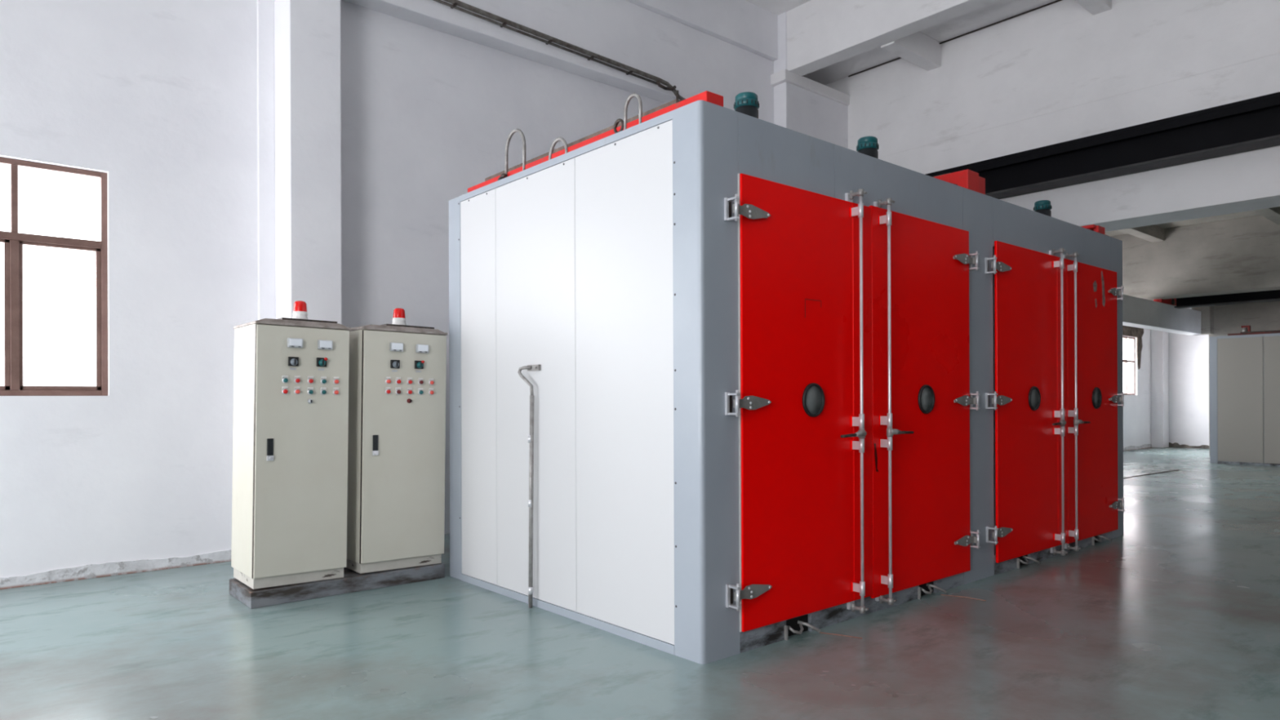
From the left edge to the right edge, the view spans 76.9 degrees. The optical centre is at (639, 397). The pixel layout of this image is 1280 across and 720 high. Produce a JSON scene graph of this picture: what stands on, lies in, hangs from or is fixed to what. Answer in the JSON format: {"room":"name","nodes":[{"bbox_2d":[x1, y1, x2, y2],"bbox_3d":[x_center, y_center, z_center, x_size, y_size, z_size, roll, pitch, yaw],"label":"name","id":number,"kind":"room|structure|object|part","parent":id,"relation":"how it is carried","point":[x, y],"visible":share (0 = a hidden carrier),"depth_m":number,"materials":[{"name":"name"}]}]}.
{"room":"factory floor","nodes":[
{"label":"factory floor","id":0,"kind":"room"},
{"bbox_2d":[0,0,1151,577],"bbox_3d":[3.362,-2.081,13.561,30.300,7.080,0.240,0,0,-41],"label":"wall","id":1,"kind":"structure","parent":0,"point":[157,97],"depth_m":7.12,"materials":[{"name":"white paint"}]},
{"bbox_2d":[0,156,107,395],"bbox_3d":[-5.184,-0.948,6.181,1.850,1.870,0.065,0,0,-41],"label":"window","id":2,"kind":"structure","parent":1,"relation":"in","point":[13,241],"depth_m":6.45,"materials":[{"name":"brown metal"}]},
{"bbox_3d":[-5.185,-0.650,6.183,0.557,1.185,0.038,0,0,-41],"label":"sash","id":3,"kind":"part","parent":2,"relation":"part of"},
{"bbox_3d":[-4.723,-0.652,6.579,0.542,1.185,0.038,0,0,-41],"label":"sash","id":4,"kind":"part","parent":2,"relation":"part of","materials":[{"name":"glass"}]},
{"bbox_2d":[0,549,231,589],"bbox_3d":[-5.806,1.430,5.540,5.920,0.119,0.034,0,0,-41],"label":"baseboard","id":5,"kind":"structure","parent":1,"relation":"attached to","point":[114,568],"depth_m":6.71,"materials":[{"name":"white paint"}]},
{"bbox_2d":[257,0,275,319],"bbox_3d":[-3.483,-2.058,7.514,0.145,7.080,0.040,0,0,-41],"label":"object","id":6,"kind":"structure","parent":1,"relation":"attached to","point":[265,8],"depth_m":7.49,"materials":[{"name":"white paint"}]},
{"bbox_2d":[274,0,342,324],"bbox_3d":[-3.111,-2.060,7.543,0.458,7.080,0.480,0,0,-41],"label":"column","id":7,"kind":"structure","parent":1,"relation":"attached to","point":[308,77],"depth_m":7.36,"materials":[{"name":"white paint"}]},
{"bbox_2d":[342,0,773,124],"bbox_3d":[-0.563,-4.453,9.887,6.473,1.010,0.250,0,0,-41],"label":"beam","id":8,"kind":"structure","parent":1,"relation":"attached to","point":[695,61],"depth_m":9.95,"materials":[{"name":"white paint"}]},
{"bbox_2d":[433,0,685,100],"bbox_3d":[-0.503,-3.819,9.692,5.605,0.781,0.120,0,0,-41],"label":"conduit","id":9,"kind":"object","parent":1,"relation":"attached to","point":[455,2],"visible":0.83,"depth_m":9.29,"materials":[{"name":"metal"}]},
{"bbox_2d":[626,0,777,61],"bbox_3d":[-0.540,-5.283,9.857,6.473,0.650,0.330,0,0,-41],"label":"beam","id":10,"kind":"structure","parent":1,"relation":"attached to","point":[744,24],"depth_m":11.16,"materials":[{"name":"white paint"}]},
{"bbox_2d":[773,11,786,73],"bbox_3d":[2.058,-5.177,11.983,0.239,0.880,0.480,0,0,-41],"label":"column","id":11,"kind":"structure","parent":1,"relation":"attached to","point":[780,64],"depth_m":11.78,"materials":[{"name":"white paint"}]},
{"bbox_2d":[770,69,849,105],"bbox_3d":[2.532,-4.676,12.361,1.590,0.155,0.520,0,0,-41],"label":"trim","id":12,"kind":"structure","parent":1,"relation":"attached to","point":[784,75],"depth_m":12.01,"materials":[{"name":"paint"}]},
{"bbox_2d":[773,81,848,148],"bbox_3d":[2.558,-1.569,12.397,1.519,6.060,0.480,0,0,-41],"label":"column","id":13,"kind":"structure","parent":1,"relation":"attached to","point":[797,108],"depth_m":12.09,"materials":[{"name":"white paint"}]},
{"bbox_2d":[825,0,1279,231],"bbox_3d":[9.346,-3.630,6.125,0.658,2.920,18.850,0,0,-41],"label":"beam","id":14,"kind":"structure","parent":1,"relation":"attached to","point":[1059,72],"depth_m":10.00,"materials":[{"name":"concrete"}]},
{"bbox_2d":[924,91,1279,199],"bbox_3d":[6.546,-2.912,8.596,0.340,0.470,10.250,0,0,-41],"label":"girder","id":15,"kind":"object","parent":14,"relation":"attached to","point":[1251,124],"visible":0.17,"depth_m":9.38,"materials":[{"name":"black metal"}]},
{"bbox_2d":[1122,336,1134,395],"bbox_3d":[12.983,-0.868,21.741,1.850,1.590,0.065,0,0,-41],"label":"window","id":16,"kind":"structure","parent":1,"relation":"in","point":[1126,361],"depth_m":21.94,"materials":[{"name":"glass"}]},
{"bbox_2d":[1122,325,1143,369],"bbox_3d":[13.135,-1.383,21.769,2.620,1.220,0.022,0,0,-41],"label":"trim","id":17,"kind":"structure","parent":1,"relation":"attached to","point":[1137,332],"depth_m":22.29,"materials":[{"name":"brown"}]},
{"bbox_2d":[1123,444,1151,450],"bbox_3d":[9.300,1.380,18.479,13.900,0.118,0.034,0,0,-41],"label":"baseboard","id":18,"kind":"structure","parent":1,"relation":"attached to","point":[1144,446],"depth_m":22.23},
{"bbox_2d":[1151,300,1168,448],"bbox_3d":[14.870,-1.104,23.058,0.470,5.050,0.300,0,0,-41],"label":"column","id":19,"kind":"structure","parent":1,"relation":"attached to","point":[1159,340],"depth_m":22.91,"materials":[{"name":"white paint"}]},
{"bbox_2d":[1111,215,1279,300],"bbox_3d":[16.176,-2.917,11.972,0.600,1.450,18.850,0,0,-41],"label":"ceiling","id":20,"kind":"structure","parent":1,"relation":"attached to","point":[1240,255],"depth_m":16.72,"materials":[{"name":"concrete"}]},
{"bbox_2d":[0,447,1279,719],"bbox_3d":[9.586,1.529,6.309,31.100,0.200,19.650,0,0,-41],"label":"floor","id":21,"kind":"structure","parent":0,"point":[1175,616],"depth_m":4.65,"materials":[{"name":"concrete"}]},
{"bbox_2d":[229,563,444,608],"bbox_3d":[-2.348,1.420,6.338,1.479,0.112,0.580,0,0,-41],"label":"plinth","id":22,"kind":"object","parent":21,"relation":"on","point":[352,581],"visible":0.76,"depth_m":6.03,"materials":[{"name":"concrete"}]},
{"bbox_2d":[231,300,351,589],"bbox_3d":[-2.628,0.310,6.082,0.673,2.095,0.633,1,-1,-41],"label":"tall cabinet","id":23,"kind":"object","parent":22,"relation":"on","point":[290,495],"visible":1,"depth_m":5.87,"materials":[{"name":"metal"}]},
{"bbox_3d":[-2.626,0.366,5.724,0.042,0.150,0.012,1,-1,-41],"label":"door handle","id":24,"kind":"part","parent":23,"relation":"part of","materials":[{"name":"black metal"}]},
{"bbox_2d":[288,356,298,369],"bbox_3d":[-2.494,-0.248,5.815,0.071,0.094,0.050,0,0,-41],"label":"switch","id":25,"kind":"object","parent":23,"relation":"attached to","point":[293,362],"depth_m":5.81,"materials":[{"name":"grey plastic"}]},
{"bbox_3d":[-2.577,-0.570,6.144,0.400,0.020,0.380,1,-1,-41],"label":"roof plate","id":26,"kind":"part","parent":23,"relation":"part of","materials":[{"name":"metal"}]},
{"bbox_2d":[307,399,312,404],"bbox_3d":[-2.408,0.027,5.898,0.038,0.038,0.034,0,0,-41],"label":"switch","id":27,"kind":"object","parent":23,"relation":"attached to","point":[309,401],"depth_m":5.90,"materials":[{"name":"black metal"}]},
{"bbox_2d":[316,357,327,370],"bbox_3d":[-2.341,-0.249,5.946,0.074,0.096,0.050,0,0,-41],"label":"switch","id":28,"kind":"object","parent":23,"relation":"attached to","point":[322,362],"depth_m":5.95,"materials":[{"name":"green plastic"}]},
{"bbox_2d":[346,307,447,573],"bbox_3d":[-2.031,0.308,6.593,0.708,2.095,0.633,1,-1,-41],"label":"tall cabinet","id":29,"kind":"object","parent":22,"relation":"on","point":[397,370],"visible":1,"depth_m":6.35,"materials":[{"name":"metal"}]},
{"bbox_3d":[-2.043,0.364,6.224,0.042,0.150,0.012,1,-1,-41],"label":"door handle","id":30,"kind":"part","parent":29,"relation":"part of","materials":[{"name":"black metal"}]},
{"bbox_2d":[390,360,399,372],"bbox_3d":[-1.911,-0.250,6.314,0.071,0.094,0.050,0,0,-41],"label":"switch","id":31,"kind":"object","parent":29,"relation":"attached to","point":[394,364],"depth_m":6.31,"materials":[{"name":"grey plastic"}]},
{"bbox_3d":[-1.974,-0.572,6.660,0.410,0.020,0.380,1,-1,-41],"label":"roof plate","id":32,"kind":"part","parent":29,"relation":"part of","materials":[{"name":"metal"}]},
{"bbox_2d":[414,360,424,372],"bbox_3d":[-1.758,-0.251,6.445,0.074,0.096,0.050,0,0,-41],"label":"switch","id":33,"kind":"object","parent":29,"relation":"attached to","point":[419,364],"depth_m":6.45,"materials":[{"name":"green plastic"}]},
{"bbox_2d":[448,90,1124,664],"bbox_3d":[1.847,-0.299,7.411,6.312,3.520,3.300,0,0,-41],"label":"oven","id":34,"kind":"object","parent":21,"relation":"on","point":[724,382],"visible":1,"depth_m":5.33,"materials":[{"name":"grey metal"}]},
{"bbox_3d":[-1.500,-0.077,6.587,0.030,3.100,0.195,0,0,-41],"label":"post","id":35,"kind":"part","parent":34,"relation":"part of","materials":[{"name":"grey metal"}]},
{"bbox_3d":[-1.255,-0.081,6.304,0.026,2.998,0.550,0,0,-41],"label":"panel","id":36,"kind":"part","parent":34,"relation":"part of","materials":[{"name":"white metal"}]},
{"bbox_3d":[-0.762,0.727,5.643,0.048,1.485,0.030,0,0,16],"label":"rod","id":37,"kind":"part","parent":34,"relation":"part of","materials":[{"name":"grey metal"}]},
{"bbox_3d":[-0.746,-0.084,5.709,0.026,2.998,1.012,0,0,-41],"label":"panel","id":38,"kind":"part","parent":34,"relation":"part of","materials":[{"name":"white metal"}]},
{"bbox_3d":[-0.624,-1.608,5.558,0.030,0.046,2.519,0,0,-41],"label":"rail","id":39,"kind":"part","parent":34,"relation":"part of","materials":[{"name":"grey metal"}]},
{"bbox_3d":[-0.612,1.443,5.555,0.032,0.052,2.519,0,0,-41],"label":"rail","id":40,"kind":"part","parent":34,"relation":"part of","materials":[{"name":"grey metal"}]},
{"bbox_3d":[-0.504,-1.724,5.817,0.070,0.186,2.310,0,0,-41],"label":"dusty plate","id":41,"kind":"part","parent":34,"relation":"part of","materials":[{"name":"grey metal"}]},
{"bbox_3d":[-0.106,-0.087,4.962,0.026,2.998,0.948,0,0,-41],"label":"panel","id":42,"kind":"part","parent":34,"relation":"part of","materials":[{"name":"white metal"}]},
{"bbox_3d":[0.379,-0.086,4.603,0.302,3.100,0.226,0,0,-41],"label":"corner post","id":43,"kind":"part","parent":34,"relation":"part of","materials":[{"name":"grey metal"}]},
{"bbox_3d":[0.724,-2.031,5.482,0.154,0.050,0.154,0,0,-41],"label":"fan motor","id":44,"kind":"part","parent":34,"relation":"part of","materials":[{"name":"teal paint"}]},
{"bbox_3d":[0.901,-1.438,4.926,0.912,0.400,0.030,0,0,-41],"label":"header panel","id":45,"kind":"part","parent":34,"relation":"part of","materials":[{"name":"grey metal"}]},
{"bbox_3d":[1.068,0.027,5.026,1.289,2.620,0.021,0,0,-41],"label":"door","id":46,"kind":"part","parent":34,"relation":"part of","materials":[{"name":"red metal"}]},
{"bbox_3d":[1.078,0.015,5.016,0.180,0.180,0.007,0,0,-41],"label":"porthole glass","id":47,"kind":"part","parent":34,"relation":"part of","materials":[{"name":"grey glass"}]},
{"bbox_3d":[1.320,0.240,5.101,0.156,0.024,0.022,0,0,-41],"label":"handle","id":48,"kind":"part","parent":34,"relation":"part of","materials":[{"name":"metal"}]},
{"bbox_3d":[1.542,1.380,5.464,2.572,0.160,0.030,0,0,-41],"label":"sill","id":49,"kind":"part","parent":34,"relation":"part of","materials":[{"name":"metal"}]},
{"bbox_3d":[1.399,-1.214,5.296,0.056,0.065,0.008,0,0,-41],"label":"guide plate","id":50,"kind":"part","parent":34,"relation":"part of","materials":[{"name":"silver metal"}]},
{"bbox_3d":[1.405,0.311,5.295,0.056,0.065,0.008,0,0,-41],"label":"guide plate","id":51,"kind":"part","parent":34,"relation":"part of","materials":[{"name":"silver metal"}]},
{"bbox_3d":[1.405,0.156,5.295,0.056,0.072,0.008,0,0,-41],"label":"guide plate","id":52,"kind":"part","parent":34,"relation":"part of","materials":[{"name":"silver metal"}]},
{"bbox_3d":[1.409,1.239,5.294,0.056,0.065,0.008,0,0,-41],"label":"guide plate","id":53,"kind":"part","parent":34,"relation":"part of","materials":[{"name":"silver metal"}]},
{"bbox_3d":[1.416,-1.327,5.261,0.053,0.052,0.120,0,0,-41],"label":"cam lever","id":54,"kind":"part","parent":34,"relation":"part of","materials":[{"name":"grey metal"}]},
{"bbox_3d":[1.427,1.376,5.259,0.053,0.052,0.120,0,0,-41],"label":"cam lever","id":55,"kind":"part","parent":34,"relation":"part of","materials":[{"name":"grey metal"}]},
{"bbox_3d":[1.437,0.022,5.228,0.021,2.693,0.021,0,0,-41],"label":"lock rod","id":56,"kind":"part","parent":34,"relation":"part of","materials":[{"name":"metal"}]},
{"bbox_3d":[1.810,-2.035,6.412,0.154,0.050,0.154,0,0,-41],"label":"fan motor","id":57,"kind":"part","parent":34,"relation":"part of","materials":[{"name":"teal paint"}]},
{"bbox_3d":[1.652,0.155,5.507,0.056,0.072,0.008,0,0,-41],"label":"guide plate","id":58,"kind":"part","parent":34,"relation":"part of","materials":[{"name":"silver metal"}]},
{"bbox_3d":[1.664,-1.321,5.473,0.053,0.052,0.120,0,0,-41],"label":"cam lever","id":59,"kind":"part","parent":34,"relation":"part of","materials":[{"name":"grey metal"}]},
{"bbox_3d":[1.674,1.375,5.471,0.053,0.052,0.120,0,0,-41],"label":"cam lever","id":60,"kind":"part","parent":34,"relation":"part of","materials":[{"name":"grey metal"}]},
{"bbox_3d":[1.685,0.025,5.440,0.021,2.686,0.021,0,0,-41],"label":"lock rod","id":61,"kind":"part","parent":34,"relation":"part of","materials":[{"name":"metal"}]},
{"bbox_3d":[1.879,-1.441,5.764,1.657,0.400,0.030,0,0,-41],"label":"header panel","id":62,"kind":"part","parent":34,"relation":"part of","materials":[{"name":"grey metal"}]},
{"bbox_3d":[1.830,0.238,5.537,0.156,0.024,0.022,0,0,-41],"label":"handle","id":63,"kind":"part","parent":34,"relation":"part of","materials":[{"name":"metal"}]},
{"bbox_3d":[2.067,0.027,5.881,1.334,2.655,0.021,0,0,-41],"label":"door","id":64,"kind":"part","parent":34,"relation":"part of","materials":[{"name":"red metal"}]},
{"bbox_3d":[2.086,0.011,5.879,0.180,0.180,0.007,0,0,-41],"label":"porthole glass","id":65,"kind":"part","parent":34,"relation":"part of","materials":[{"name":"grey glass"}]},
{"bbox_3d":[2.703,-0.093,6.464,0.490,3.100,0.030,0,0,-41],"label":"post","id":66,"kind":"part","parent":34,"relation":"part of","materials":[{"name":"grey metal"}]},
{"bbox_3d":[3.445,0.032,7.062,1.376,2.644,0.021,0,0,-41],"label":"door","id":67,"kind":"part","parent":34,"relation":"part of","materials":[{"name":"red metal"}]},
{"bbox_3d":[3.441,0.007,7.040,0.180,0.180,0.007,0,0,-41],"label":"porthole glass","id":68,"kind":"part","parent":34,"relation":"part of","materials":[{"name":"grey glass"}]},
{"bbox_3d":[4.240,-2.043,8.493,0.154,0.050,0.154,0,0,-41],"label":"fan motor","id":69,"kind":"part","parent":34,"relation":"part of","materials":[{"name":"teal paint"}]},
{"bbox_3d":[3.856,-1.447,7.458,2.554,0.400,0.030,0,0,-41],"label":"header panel","id":70,"kind":"part","parent":34,"relation":"part of","materials":[{"name":"grey metal"}]},
{"bbox_3d":[3.867,1.373,7.455,2.554,0.160,0.030,0,0,-41],"label":"sill","id":71,"kind":"part","parent":34,"relation":"part of","materials":[{"name":"metal"}]},
{"bbox_3d":[3.682,0.232,7.124,0.156,0.024,0.022,0,0,-41],"label":"handle","id":72,"kind":"part","parent":34,"relation":"part of","materials":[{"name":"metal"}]},
{"bbox_3d":[3.778,-1.320,7.284,0.053,0.052,0.120,0,0,-41],"label":"cam lever","id":73,"kind":"part","parent":34,"relation":"part of","materials":[{"name":"grey metal"}]},
{"bbox_3d":[3.789,1.398,7.282,0.053,0.052,0.120,0,0,-41],"label":"cam lever","id":74,"kind":"part","parent":34,"relation":"part of","materials":[{"name":"grey metal"}]},
{"bbox_3d":[3.799,0.037,7.251,0.021,2.708,0.021,0,0,-41],"label":"lock rod","id":75,"kind":"part","parent":34,"relation":"part of","materials":[{"name":"metal"}]},
{"bbox_3d":[4.006,-1.319,7.479,0.053,0.052,0.120,0,0,-41],"label":"cam lever","id":76,"kind":"part","parent":34,"relation":"part of","materials":[{"name":"grey metal"}]},
{"bbox_3d":[4.017,1.397,7.477,0.053,0.052,0.120,0,0,-41],"label":"cam lever","id":77,"kind":"part","parent":34,"relation":"part of","materials":[{"name":"grey metal"}]},
{"bbox_3d":[4.027,0.037,7.447,0.021,2.706,0.021,0,0,-41],"label":"lock rod","id":78,"kind":"part","parent":34,"relation":"part of","materials":[{"name":"metal"}]},
{"bbox_3d":[4.446,0.033,7.920,1.252,2.655,0.021,0,0,-41],"label":"door","id":79,"kind":"part","parent":34,"relation":"part of","materials":[{"name":"red metal"}]},
{"bbox_3d":[4.498,0.004,7.945,0.180,0.180,0.007,0,0,-41],"label":"porthole glass","id":80,"kind":"part","parent":34,"relation":"part of","materials":[{"name":"grey glass"}]},
{"bbox_2d":[1123,469,1179,478],"bbox_3d":[9.331,1.431,14.920,3.325,0.012,0.050,0,0,-37],"label":"trim","id":81,"kind":"structure","parent":21,"relation":"on","point":[1175,469],"depth_m":15.06,"materials":[{"name":"metal"}]},
{"bbox_2d":[1209,325,1279,466],"bbox_3d":[14.291,-0.061,17.028,2.000,2.960,3.300,0,0,-41],"label":"oven","id":82,"kind":"object","parent":21,"relation":"on","point":[1245,366],"visible":1,"depth_m":17.16,"materials":[{"name":"grey metal"}]},
{"bbox_3d":[12.820,0.047,17.226,0.017,2.655,0.805,0,0,-41],"label":"panel","id":83,"kind":"part","parent":82,"relation":"part of","materials":[{"name":"grey metal"}]},
{"bbox_3d":[12.941,-1.466,17.214,0.100,0.140,0.150,0,0,-41],"label":"valve lever","id":84,"kind":"part","parent":82,"relation":"part of","materials":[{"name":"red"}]},
{"bbox_3d":[13.580,-1.312,16.331,0.020,0.055,3.160,0,0,-41],"label":"rail","id":85,"kind":"part","parent":82,"relation":"part of","materials":[{"name":"grey metal"}]},
{"bbox_3d":[13.590,1.396,16.329,0.020,0.050,3.160,0,0,-41],"label":"rail","id":86,"kind":"part","parent":82,"relation":"part of","materials":[{"name":"grey metal"}]},
{"bbox_3d":[13.733,-1.392,16.259,0.120,0.025,2.650,0,0,-41],"label":"roof plate","id":87,"kind":"part","parent":82,"relation":"part of","materials":[{"name":"metal"}]},
{"bbox_3d":[13.412,0.044,16.535,0.017,2.655,0.995,0,0,-41],"label":"panel","id":88,"kind":"part","parent":82,"relation":"part of","materials":[{"name":"grey metal"}]},
{"bbox_2d":[746,0,810,15],"bbox_3d":[3.086,-5.729,0.772,13.740,0.200,19.330,0,0,-41],"label":"ceiling","id":89,"kind":"structure","parent":0,"point":[777,7],"depth_m":11.52,"materials":[{"name":"paint"}]},
{"bbox_2d":[786,0,1000,75],"bbox_3d":[8.219,-5.207,4.850,0.300,0.880,18.370,0,0,-41],"label":"beam","id":90,"kind":"structure","parent":89,"relation":"attached to","point":[821,33],"depth_m":10.91,"materials":[{"name":"paint"}]},
{"bbox_2d":[803,0,1056,84],"bbox_3d":[8.772,-5.368,5.641,1.570,0.560,19.330,0,0,-41],"label":"ceiling","id":91,"kind":"structure","parent":0,"point":[997,11],"depth_m":11.15,"materials":[{"name":"paint"}]},
{"bbox_2d":[880,31,941,71],"bbox_3d":[3.775,-4.894,11.201,1.210,0.340,0.210,0,0,-41],"label":"beam","id":92,"kind":"structure","parent":91,"relation":"attached to","point":[917,48],"depth_m":11.19,"materials":[{"name":"paint"}]},
{"bbox_2d":[848,0,1062,77],"bbox_3d":[6.633,-5.057,8.732,0.022,0.022,10.330,0,0,-41],"label":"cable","id":93,"kind":"object","parent":91,"relation":"attached to","point":[1056,1],"visible":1,"depth_m":11.05,"materials":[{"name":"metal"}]},
{"bbox_2d":[1074,0,1111,14],"bbox_3d":[5.222,-4.901,9.511,1.210,0.340,0.210,0,0,-41],"label":"beam","id":94,"kind":"structure","parent":91,"relation":"attached to","point":[1093,6],"depth_m":9.75,"materials":[{"name":"paint"}]},
{"bbox_2d":[1105,210,1260,236],"bbox_3d":[15.314,-3.765,11.237,15.640,0.250,19.330,0,0,-41],"label":"ceiling","id":95,"kind":"structure","parent":0,"point":[1250,213],"depth_m":16.51,"materials":[{"name":"paint"}]},
{"bbox_2d":[1119,224,1164,242],"bbox_3d":[7.987,-3.478,14.644,8.360,0.260,0.240,0,0,-41],"label":"beam","id":96,"kind":"structure","parent":95,"relation":"attached to","point":[1153,233],"depth_m":16.77,"materials":[{"name":"concrete"}]},
{"bbox_2d":[1253,206,1279,225],"bbox_3d":[9.418,-3.485,12.973,8.360,0.260,0.240,0,0,-41],"label":"beam","id":97,"kind":"structure","parent":95,"relation":"attached to","point":[1273,214],"depth_m":14.78,"materials":[{"name":"concrete"}]},
{"bbox_2d":[1168,307,1208,445],"bbox_3d":[21.091,-2.149,16.336,0.240,7.080,19.090,0,0,-41],"label":"wall","id":98,"kind":"structure","parent":0,"point":[1188,355],"depth_m":22.73,"materials":[{"name":"white paint"}]},
{"bbox_2d":[1168,442,1208,448],"bbox_3d":[15.705,1.345,22.459,0.032,0.146,2.220,0,0,-41],"label":"baseboard","id":99,"kind":"structure","parent":98,"relation":"attached to","point":[1175,444],"depth_m":22.77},
{"bbox_2d":[1208,301,1279,456],"bbox_3d":[19.287,-1.129,13.227,0.250,5.050,16.720,0,0,-41],"label":"wall partition","id":100,"kind":"structure","parent":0,"point":[1263,316],"depth_m":18.97,"materials":[{"name":"metal"}]},
{"bbox_2d":[1122,294,1201,335],"bbox_3d":[9.148,-1.787,15.869,11.710,0.550,0.320,0,0,-41],"label":"beam","id":101,"kind":"structure","parent":100,"relation":"attached to","point":[1140,313],"depth_m":17.51,"materials":[{"name":"concrete"}]},
{"bbox_2d":[1153,297,1176,306],"bbox_3d":[11.800,-2.201,18.083,1.000,0.260,0.190,0,0,-41],"label":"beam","id":102,"kind":"structure","parent":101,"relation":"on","point":[1170,301],"depth_m":18.00,"materials":[{"name":"metal"}]},
{"bbox_2d":[1174,289,1279,308],"bbox_3d":[14.778,-2.225,14.636,0.300,0.440,8.720,0,0,-41],"label":"girder","id":103,"kind":"object","parent":102,"relation":"attached to","point":[1265,295],"visible":0.37,"depth_m":17.19,"materials":[{"name":"black paint"}]},
{"bbox_2d":[1191,306,1213,335],"bbox_3d":[13.583,-2.577,19.474,0.280,2.100,0.380,0,0,-41],"label":"column","id":104,"kind":"structure","parent":100,"relation":"attached to","point":[1206,313],"depth_m":19.32,"materials":[{"name":"concrete"}]}
]}

